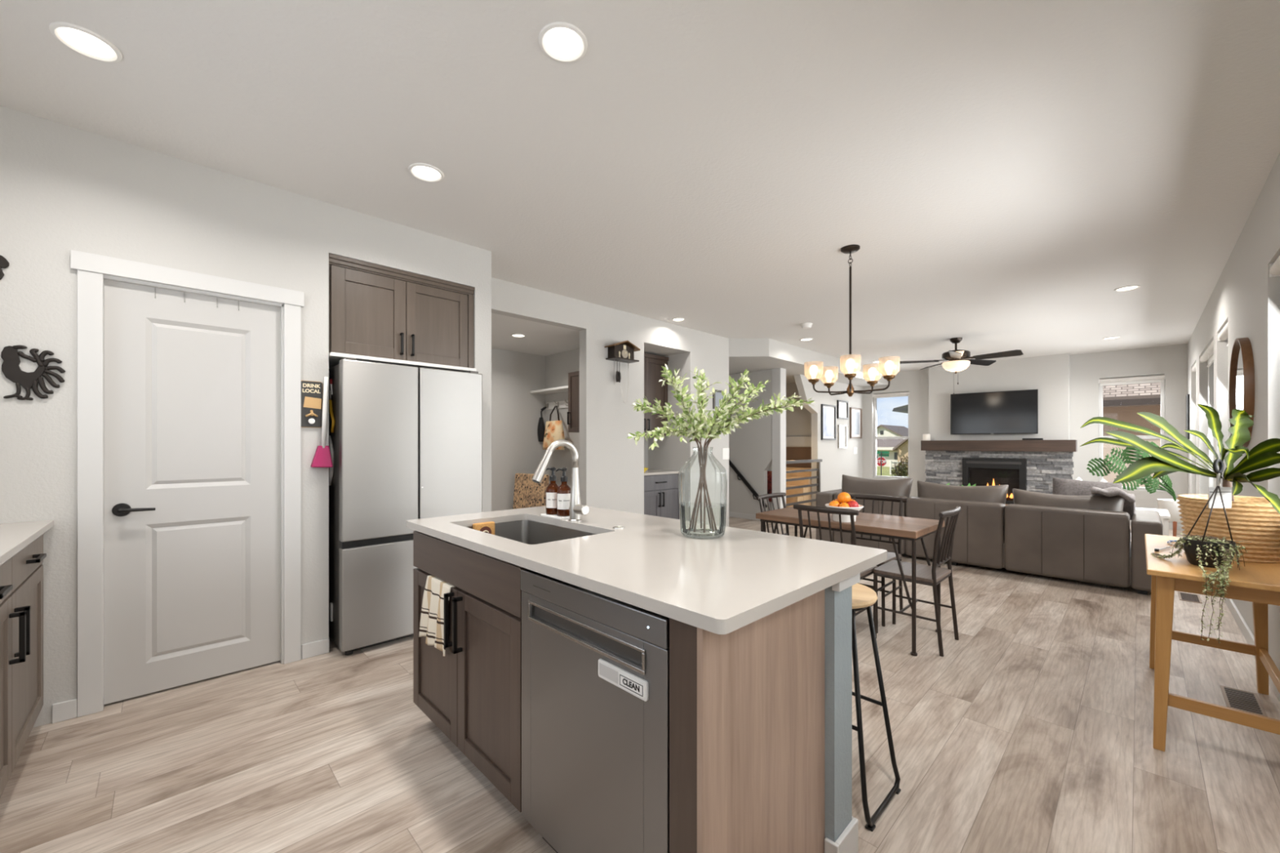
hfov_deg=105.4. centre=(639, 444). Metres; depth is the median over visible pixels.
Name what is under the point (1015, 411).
television
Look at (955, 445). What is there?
mantel shelf
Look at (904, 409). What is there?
roof
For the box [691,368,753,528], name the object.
leafy branch
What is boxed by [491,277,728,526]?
wall
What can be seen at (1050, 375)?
wall
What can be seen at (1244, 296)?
wall
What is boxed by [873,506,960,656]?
dining chair
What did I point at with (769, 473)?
wall
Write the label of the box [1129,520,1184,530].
baseboard
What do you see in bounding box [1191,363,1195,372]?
roller shade
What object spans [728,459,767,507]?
handrail
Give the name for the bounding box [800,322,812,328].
smoke detector
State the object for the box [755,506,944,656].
dining table
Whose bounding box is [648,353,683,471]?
wall
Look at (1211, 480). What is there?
window
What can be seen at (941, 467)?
fireplace surround
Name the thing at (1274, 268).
roller shade
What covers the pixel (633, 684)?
print
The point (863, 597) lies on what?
bar stool
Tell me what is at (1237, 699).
grille
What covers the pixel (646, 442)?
wall
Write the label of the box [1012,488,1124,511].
cushion
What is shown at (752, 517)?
baseboard
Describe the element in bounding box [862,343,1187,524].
wall
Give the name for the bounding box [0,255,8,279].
wall ornament
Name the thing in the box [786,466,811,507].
staircase
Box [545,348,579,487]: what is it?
wall
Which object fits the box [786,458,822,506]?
stair railing
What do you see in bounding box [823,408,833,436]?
print
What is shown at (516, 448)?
wall
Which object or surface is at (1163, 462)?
leaf plant
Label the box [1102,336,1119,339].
recessed light
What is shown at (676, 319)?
recessed light
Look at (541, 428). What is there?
handbag
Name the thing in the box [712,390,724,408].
picture frame
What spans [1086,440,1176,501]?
leaf plant
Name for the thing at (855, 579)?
trim
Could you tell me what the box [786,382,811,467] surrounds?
wall
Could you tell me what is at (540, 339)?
ceiling
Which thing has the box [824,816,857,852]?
baseboard
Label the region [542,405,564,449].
tote bag
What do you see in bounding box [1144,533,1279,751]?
console table
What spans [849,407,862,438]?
picture frame
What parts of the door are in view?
casing, handle, casing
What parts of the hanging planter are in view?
cord, pot, cord, cord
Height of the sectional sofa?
0.868 m
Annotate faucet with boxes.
[532,439,589,521]
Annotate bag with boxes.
[512,473,549,509]
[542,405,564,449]
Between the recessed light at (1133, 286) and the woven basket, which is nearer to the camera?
the woven basket
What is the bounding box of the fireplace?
[962,457,1026,504]
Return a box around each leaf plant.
[1080,404,1279,514]
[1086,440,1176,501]
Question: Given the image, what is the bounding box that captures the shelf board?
[328,351,476,372]
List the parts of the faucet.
handle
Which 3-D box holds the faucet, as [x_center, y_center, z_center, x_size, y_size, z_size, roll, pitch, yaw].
[-0.341,0.160,2.099,0.236,0.362,0.106,0,0,-40]
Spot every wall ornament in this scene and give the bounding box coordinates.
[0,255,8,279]
[0,345,65,399]
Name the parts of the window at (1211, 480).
glass pane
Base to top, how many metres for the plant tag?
0.090 m
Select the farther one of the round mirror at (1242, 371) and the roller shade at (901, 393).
the roller shade at (901, 393)
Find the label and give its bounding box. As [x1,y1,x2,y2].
[329,602,332,621]
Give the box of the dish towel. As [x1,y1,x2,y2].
[418,574,455,656]
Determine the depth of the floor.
1.99 m
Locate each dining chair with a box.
[755,492,789,535]
[793,504,878,633]
[849,493,907,626]
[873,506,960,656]
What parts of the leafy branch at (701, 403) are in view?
stem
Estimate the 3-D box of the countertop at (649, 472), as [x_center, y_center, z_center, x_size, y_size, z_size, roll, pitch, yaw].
[0.040,0.356,6.161,0.822,0.030,0.639,0,0,-44]
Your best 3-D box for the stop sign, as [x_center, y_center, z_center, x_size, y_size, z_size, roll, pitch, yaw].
[18.890,1.652,37.988,0.950,2.207,0.136,0,0,26]
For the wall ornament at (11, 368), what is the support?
attached to the wall at (64, 188)
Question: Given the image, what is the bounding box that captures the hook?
[328,373,333,395]
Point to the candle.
(925, 437)
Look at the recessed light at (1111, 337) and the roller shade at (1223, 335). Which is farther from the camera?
the recessed light at (1111, 337)
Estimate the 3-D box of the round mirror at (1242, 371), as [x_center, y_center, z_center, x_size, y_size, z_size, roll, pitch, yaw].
[3.969,-0.338,3.221,0.720,0.720,0.042,0,0,-44]
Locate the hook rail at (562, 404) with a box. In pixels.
[546,400,568,409]
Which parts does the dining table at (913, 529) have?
leg, leg, metal frame, leg, leg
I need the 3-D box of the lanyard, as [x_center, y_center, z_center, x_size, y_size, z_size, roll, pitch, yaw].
[-1.898,-0.037,3.000,0.024,0.590,0.115,0,0,-44]
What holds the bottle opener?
attached to the wall at (64, 188)
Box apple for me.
[847,499,858,507]
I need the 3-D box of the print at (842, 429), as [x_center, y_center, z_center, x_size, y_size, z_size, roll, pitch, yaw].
[3.980,-0.147,9.599,0.251,0.354,0.002,0,0,-44]
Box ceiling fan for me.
[895,337,1023,395]
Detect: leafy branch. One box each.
[626,421,714,532]
[632,395,717,530]
[658,364,711,528]
[688,366,720,528]
[688,380,770,530]
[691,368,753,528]
[693,394,803,532]
[703,391,813,533]
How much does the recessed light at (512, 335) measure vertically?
0.009 m
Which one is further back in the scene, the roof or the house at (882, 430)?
the house at (882, 430)
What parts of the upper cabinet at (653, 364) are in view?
door, crown moulding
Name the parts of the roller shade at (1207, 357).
pull cord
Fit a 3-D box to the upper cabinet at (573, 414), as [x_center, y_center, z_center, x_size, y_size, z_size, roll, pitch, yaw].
[-0.539,-0.478,5.530,0.365,0.686,0.524,0,0,-44]
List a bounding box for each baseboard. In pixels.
[52,638,328,723]
[728,511,759,520]
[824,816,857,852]
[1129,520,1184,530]
[1223,597,1279,702]
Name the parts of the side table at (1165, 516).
leg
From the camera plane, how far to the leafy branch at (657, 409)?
1.85 m
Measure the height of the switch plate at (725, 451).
0.155 m
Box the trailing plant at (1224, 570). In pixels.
[1150,533,1248,643]
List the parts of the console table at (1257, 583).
leg, leg, leg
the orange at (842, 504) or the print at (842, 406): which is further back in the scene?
the print at (842, 406)
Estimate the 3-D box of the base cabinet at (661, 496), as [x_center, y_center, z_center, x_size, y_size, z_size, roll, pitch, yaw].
[0.045,0.813,6.155,0.822,0.884,0.654,0,0,-44]
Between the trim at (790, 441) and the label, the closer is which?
the label
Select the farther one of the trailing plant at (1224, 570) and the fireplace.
the fireplace
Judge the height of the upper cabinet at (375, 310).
0.600 m
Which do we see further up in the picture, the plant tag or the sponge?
the plant tag
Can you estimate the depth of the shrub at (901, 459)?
35.93 m
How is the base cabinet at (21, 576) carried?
on the floor
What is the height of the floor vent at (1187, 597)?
0.005 m
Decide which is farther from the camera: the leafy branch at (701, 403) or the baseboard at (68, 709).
the baseboard at (68, 709)
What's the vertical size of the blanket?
0.327 m
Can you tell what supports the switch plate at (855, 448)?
attached to the wall at (836, 463)
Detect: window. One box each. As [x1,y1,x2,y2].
[873,391,909,478]
[1098,374,1164,491]
[1208,361,1213,487]
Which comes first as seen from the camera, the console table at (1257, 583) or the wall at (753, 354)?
the console table at (1257, 583)
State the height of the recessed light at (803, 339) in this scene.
0.009 m
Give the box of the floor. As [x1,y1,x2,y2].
[0,516,1279,852]
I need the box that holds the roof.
[892,404,908,413]
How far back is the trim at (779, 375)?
7.78 m
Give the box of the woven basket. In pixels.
[1175,493,1279,563]
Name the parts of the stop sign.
post, street name blade, street name blade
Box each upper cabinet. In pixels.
[328,253,474,368]
[567,370,579,432]
[644,352,668,436]
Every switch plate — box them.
[722,448,728,459]
[853,447,857,453]
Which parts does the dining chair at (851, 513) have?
leg, rail, leg, seat frame, seat, leg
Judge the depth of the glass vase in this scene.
1.84 m
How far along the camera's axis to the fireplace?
8.43 m
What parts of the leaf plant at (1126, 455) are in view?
stem, stem, stem, stem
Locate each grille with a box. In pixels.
[1180,592,1199,602]
[1224,687,1262,714]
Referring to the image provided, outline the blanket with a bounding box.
[1090,486,1135,519]
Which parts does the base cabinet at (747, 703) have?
door, handle, handle, false drawer, door, panel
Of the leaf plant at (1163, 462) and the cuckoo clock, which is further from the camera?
the cuckoo clock
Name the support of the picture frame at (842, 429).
attached to the wall at (836, 463)
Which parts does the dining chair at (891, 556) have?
leg, rail, rail, leg, seat, leg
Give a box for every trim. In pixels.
[772,368,786,510]
[786,436,811,445]
[831,573,860,591]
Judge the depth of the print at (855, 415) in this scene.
10.06 m
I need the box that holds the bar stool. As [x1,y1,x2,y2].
[852,582,901,831]
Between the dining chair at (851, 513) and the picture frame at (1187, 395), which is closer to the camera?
the dining chair at (851, 513)
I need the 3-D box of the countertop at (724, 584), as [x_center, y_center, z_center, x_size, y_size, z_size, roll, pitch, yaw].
[-0.125,0.356,1.874,0.896,0.030,1.733,0,0,-44]
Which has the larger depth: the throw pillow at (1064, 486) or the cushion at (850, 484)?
the cushion at (850, 484)
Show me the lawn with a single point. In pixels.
(885, 470)
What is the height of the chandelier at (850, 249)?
1.101 m
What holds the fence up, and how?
on the lawn
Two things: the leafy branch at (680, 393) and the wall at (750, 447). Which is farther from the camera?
the wall at (750, 447)
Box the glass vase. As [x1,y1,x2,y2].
[678,447,727,538]
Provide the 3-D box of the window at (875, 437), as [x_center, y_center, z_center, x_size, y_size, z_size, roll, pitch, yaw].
[5.178,-0.175,10.012,0.060,1.758,0.708,0,0,-44]
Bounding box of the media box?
[1022,438,1043,439]
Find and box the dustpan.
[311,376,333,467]
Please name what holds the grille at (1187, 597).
attached to the floor vent at (1187, 597)
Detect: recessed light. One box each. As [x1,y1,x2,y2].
[48,22,122,62]
[408,163,444,182]
[511,333,525,337]
[538,22,587,62]
[671,317,684,321]
[800,337,813,341]
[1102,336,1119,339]
[1114,284,1140,291]
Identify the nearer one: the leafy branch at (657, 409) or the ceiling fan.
the leafy branch at (657, 409)
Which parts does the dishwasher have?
toe panel, pocket handle, control panel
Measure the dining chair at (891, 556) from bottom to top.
0.857 m
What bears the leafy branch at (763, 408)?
in the glass vase
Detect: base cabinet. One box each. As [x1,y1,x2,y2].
[0,533,46,797]
[413,530,824,852]
[644,473,679,519]
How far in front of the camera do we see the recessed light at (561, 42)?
1.76 m
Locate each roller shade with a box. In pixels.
[872,391,909,398]
[1098,373,1164,386]
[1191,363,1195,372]
[1200,339,1213,439]
[1217,322,1227,346]
[1269,255,1279,277]
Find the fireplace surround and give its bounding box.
[924,450,1074,493]
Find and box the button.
[613,525,623,528]
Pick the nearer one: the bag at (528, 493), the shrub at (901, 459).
the bag at (528, 493)
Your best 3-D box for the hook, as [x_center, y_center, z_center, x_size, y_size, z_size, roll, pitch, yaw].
[-1.937,-0.388,3.033,0.026,0.169,0.131,0,0,-44]
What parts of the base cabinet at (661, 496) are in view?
door, handle, drawer, handle, door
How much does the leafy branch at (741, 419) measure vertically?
0.502 m
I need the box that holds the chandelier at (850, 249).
[808,244,895,396]
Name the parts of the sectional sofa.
arm, panel, panel, panel, arm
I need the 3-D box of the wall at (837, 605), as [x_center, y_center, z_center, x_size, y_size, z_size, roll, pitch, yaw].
[0.006,0.813,2.004,0.118,0.884,1.665,0,0,-44]
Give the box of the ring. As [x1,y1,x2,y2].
[1154,539,1177,551]
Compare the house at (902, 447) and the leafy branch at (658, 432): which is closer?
the leafy branch at (658, 432)
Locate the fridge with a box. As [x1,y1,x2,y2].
[328,356,482,655]
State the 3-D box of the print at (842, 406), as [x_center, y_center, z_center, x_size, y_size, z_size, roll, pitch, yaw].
[3.994,-0.676,9.613,0.303,0.196,0.002,0,0,-44]
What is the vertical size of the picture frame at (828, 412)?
0.660 m
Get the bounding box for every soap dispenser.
[546,466,559,515]
[555,467,570,516]
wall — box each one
[0,105,491,727]
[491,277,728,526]
[491,347,545,511]
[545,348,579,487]
[644,436,648,467]
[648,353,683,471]
[728,338,888,386]
[728,368,772,515]
[767,463,772,511]
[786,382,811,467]
[793,374,862,506]
[824,586,852,842]
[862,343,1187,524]
[928,353,1070,458]
[1187,152,1279,671]
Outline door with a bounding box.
[70,249,304,717]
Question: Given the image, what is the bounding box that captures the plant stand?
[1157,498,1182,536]
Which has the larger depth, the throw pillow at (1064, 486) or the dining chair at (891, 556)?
the throw pillow at (1064, 486)
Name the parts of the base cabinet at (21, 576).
drawer, door, handle, handle, handle, door, drawer, handle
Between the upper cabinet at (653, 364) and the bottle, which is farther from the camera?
the upper cabinet at (653, 364)
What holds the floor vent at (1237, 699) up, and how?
in the floor
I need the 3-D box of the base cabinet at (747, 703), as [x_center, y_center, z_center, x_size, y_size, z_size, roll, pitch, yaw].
[-0.255,0.813,1.768,0.585,0.884,1.638,0,0,-44]
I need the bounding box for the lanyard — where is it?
[328,390,334,485]
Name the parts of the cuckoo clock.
chain, board, chain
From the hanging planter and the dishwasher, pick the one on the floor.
the dishwasher
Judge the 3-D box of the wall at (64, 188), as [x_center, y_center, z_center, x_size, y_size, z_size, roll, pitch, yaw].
[-2.446,-0.100,3.056,2.770,2.710,0.950,0,0,-44]
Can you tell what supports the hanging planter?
on the console table at (1257, 583)
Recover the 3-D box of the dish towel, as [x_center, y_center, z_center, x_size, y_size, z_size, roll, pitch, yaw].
[-0.825,0.688,1.982,0.048,0.274,0.279,0,0,-44]
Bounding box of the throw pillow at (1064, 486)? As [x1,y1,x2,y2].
[1052,477,1121,495]
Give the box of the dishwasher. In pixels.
[520,568,669,852]
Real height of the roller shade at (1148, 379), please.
0.114 m
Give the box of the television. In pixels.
[950,389,1038,435]
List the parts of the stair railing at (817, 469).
rail, post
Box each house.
[876,424,908,436]
[876,439,904,466]
[892,439,908,466]
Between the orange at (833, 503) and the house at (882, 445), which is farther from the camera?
the house at (882, 445)
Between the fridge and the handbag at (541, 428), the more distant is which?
the handbag at (541, 428)
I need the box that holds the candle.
[922,434,930,440]
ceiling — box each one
[0,0,1279,372]
[491,312,579,355]
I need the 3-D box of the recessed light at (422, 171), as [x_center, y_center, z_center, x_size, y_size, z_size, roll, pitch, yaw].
[-1.144,-1.450,2.612,0.176,0.009,0.176,0,0,-44]
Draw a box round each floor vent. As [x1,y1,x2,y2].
[1177,591,1202,603]
[1219,684,1267,716]
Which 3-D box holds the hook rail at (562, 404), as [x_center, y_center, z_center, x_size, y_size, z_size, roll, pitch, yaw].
[-0.815,-0.506,6.060,0.018,0.090,1.210,0,0,-44]
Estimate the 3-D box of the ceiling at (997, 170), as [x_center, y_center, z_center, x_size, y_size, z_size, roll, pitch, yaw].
[1.495,-1.530,5.339,11.900,0.150,6.850,0,0,-44]
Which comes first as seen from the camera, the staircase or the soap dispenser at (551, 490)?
the soap dispenser at (551, 490)
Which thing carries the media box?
on the mantel shelf at (955, 445)
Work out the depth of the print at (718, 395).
6.51 m
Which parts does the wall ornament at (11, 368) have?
leg, leg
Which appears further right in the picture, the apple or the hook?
the apple
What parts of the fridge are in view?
freezer drawer, door, door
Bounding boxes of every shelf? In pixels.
[529,385,568,394]
[920,440,1077,451]
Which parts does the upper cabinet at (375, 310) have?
door, crown moulding, handle, handle, door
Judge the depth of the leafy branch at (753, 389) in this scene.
1.86 m
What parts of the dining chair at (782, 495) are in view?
leg, rail, leg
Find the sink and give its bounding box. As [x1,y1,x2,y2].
[466,520,596,544]
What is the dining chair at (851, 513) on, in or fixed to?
on the floor
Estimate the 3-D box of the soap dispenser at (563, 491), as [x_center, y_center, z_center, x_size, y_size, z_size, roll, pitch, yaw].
[-0.352,0.220,2.261,0.068,0.222,0.070,0,0,-25]
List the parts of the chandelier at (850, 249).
light bulb, light bulb, arm, arm, rod, light bulb, arm, chain, arm, arm, light bulb, light bulb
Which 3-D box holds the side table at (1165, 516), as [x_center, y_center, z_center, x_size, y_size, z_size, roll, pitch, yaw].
[5.458,0.990,5.288,0.700,0.530,0.380,0,0,-44]
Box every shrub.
[889,462,907,476]
[897,453,908,476]
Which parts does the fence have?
post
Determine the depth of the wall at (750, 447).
8.11 m
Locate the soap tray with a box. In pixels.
[540,513,569,519]
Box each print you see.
[619,674,643,697]
[715,391,723,407]
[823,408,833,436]
[839,404,845,415]
[840,427,844,445]
[852,411,859,434]
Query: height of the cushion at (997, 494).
0.475 m
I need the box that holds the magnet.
[598,658,648,701]
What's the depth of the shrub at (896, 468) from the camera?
33.88 m
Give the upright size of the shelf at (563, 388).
0.028 m
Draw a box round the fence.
[889,460,905,474]
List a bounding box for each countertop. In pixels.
[0,520,53,565]
[406,506,887,634]
[644,469,679,475]
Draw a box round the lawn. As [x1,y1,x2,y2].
[876,466,908,476]
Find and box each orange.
[828,499,839,506]
[837,490,850,503]
[839,501,849,507]
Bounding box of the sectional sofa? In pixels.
[815,475,1163,595]
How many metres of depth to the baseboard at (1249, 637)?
3.20 m
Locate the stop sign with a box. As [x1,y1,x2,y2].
[876,451,888,475]
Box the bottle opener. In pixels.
[301,380,322,427]
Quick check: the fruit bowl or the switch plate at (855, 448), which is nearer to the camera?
the fruit bowl
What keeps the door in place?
in the wall at (64, 188)
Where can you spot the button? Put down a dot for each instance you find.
(615, 526)
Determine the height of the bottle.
0.158 m
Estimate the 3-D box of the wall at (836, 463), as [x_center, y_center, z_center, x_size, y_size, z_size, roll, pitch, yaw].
[3.702,0.024,9.430,2.725,2.462,0.120,0,0,-44]
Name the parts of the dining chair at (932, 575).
leg, leg, seat, seat frame, leg, rail, rail, leg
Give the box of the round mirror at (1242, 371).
[1228,337,1254,447]
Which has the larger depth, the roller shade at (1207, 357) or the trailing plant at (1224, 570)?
the roller shade at (1207, 357)
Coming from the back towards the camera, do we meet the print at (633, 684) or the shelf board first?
the shelf board
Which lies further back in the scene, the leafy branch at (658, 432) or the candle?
the candle
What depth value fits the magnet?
1.16 m
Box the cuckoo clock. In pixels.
[604,340,639,403]
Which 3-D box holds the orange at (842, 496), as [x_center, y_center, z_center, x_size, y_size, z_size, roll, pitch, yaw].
[1.368,0.357,3.268,0.082,0.088,0.083,0,0,-44]
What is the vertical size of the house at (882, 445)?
3.789 m
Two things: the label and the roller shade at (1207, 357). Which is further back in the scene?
the roller shade at (1207, 357)
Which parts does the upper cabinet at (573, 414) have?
handle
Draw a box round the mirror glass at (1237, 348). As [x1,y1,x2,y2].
[1232,342,1243,409]
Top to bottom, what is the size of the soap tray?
0.010 m
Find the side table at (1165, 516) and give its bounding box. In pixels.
[1130,507,1170,542]
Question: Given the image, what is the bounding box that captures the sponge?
[472,521,494,534]
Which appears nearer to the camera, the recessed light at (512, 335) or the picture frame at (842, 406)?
the recessed light at (512, 335)
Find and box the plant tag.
[1208,487,1231,508]
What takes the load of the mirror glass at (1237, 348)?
attached to the round mirror at (1242, 371)
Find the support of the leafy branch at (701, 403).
in the glass vase
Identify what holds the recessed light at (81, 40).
in the ceiling at (997, 170)
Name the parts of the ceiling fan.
blade, blade, blade, lamp shade, blade, blade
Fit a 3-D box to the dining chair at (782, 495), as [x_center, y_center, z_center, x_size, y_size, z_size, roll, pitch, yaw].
[1.180,0.828,3.773,0.420,0.857,0.430,0,0,-44]
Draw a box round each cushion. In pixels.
[841,475,912,497]
[916,480,1008,504]
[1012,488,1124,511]
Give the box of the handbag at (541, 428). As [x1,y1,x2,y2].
[537,406,546,441]
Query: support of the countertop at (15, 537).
on the base cabinet at (21, 576)
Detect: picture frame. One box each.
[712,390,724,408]
[821,404,835,439]
[836,400,848,419]
[837,425,846,448]
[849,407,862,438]
[1186,394,1189,439]
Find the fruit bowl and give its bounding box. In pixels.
[825,503,863,522]
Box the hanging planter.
[1182,458,1235,568]
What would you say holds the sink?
in the countertop at (724, 584)
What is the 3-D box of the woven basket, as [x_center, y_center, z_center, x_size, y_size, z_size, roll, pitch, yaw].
[2.746,0.382,2.255,0.413,0.262,0.359,0,0,-44]

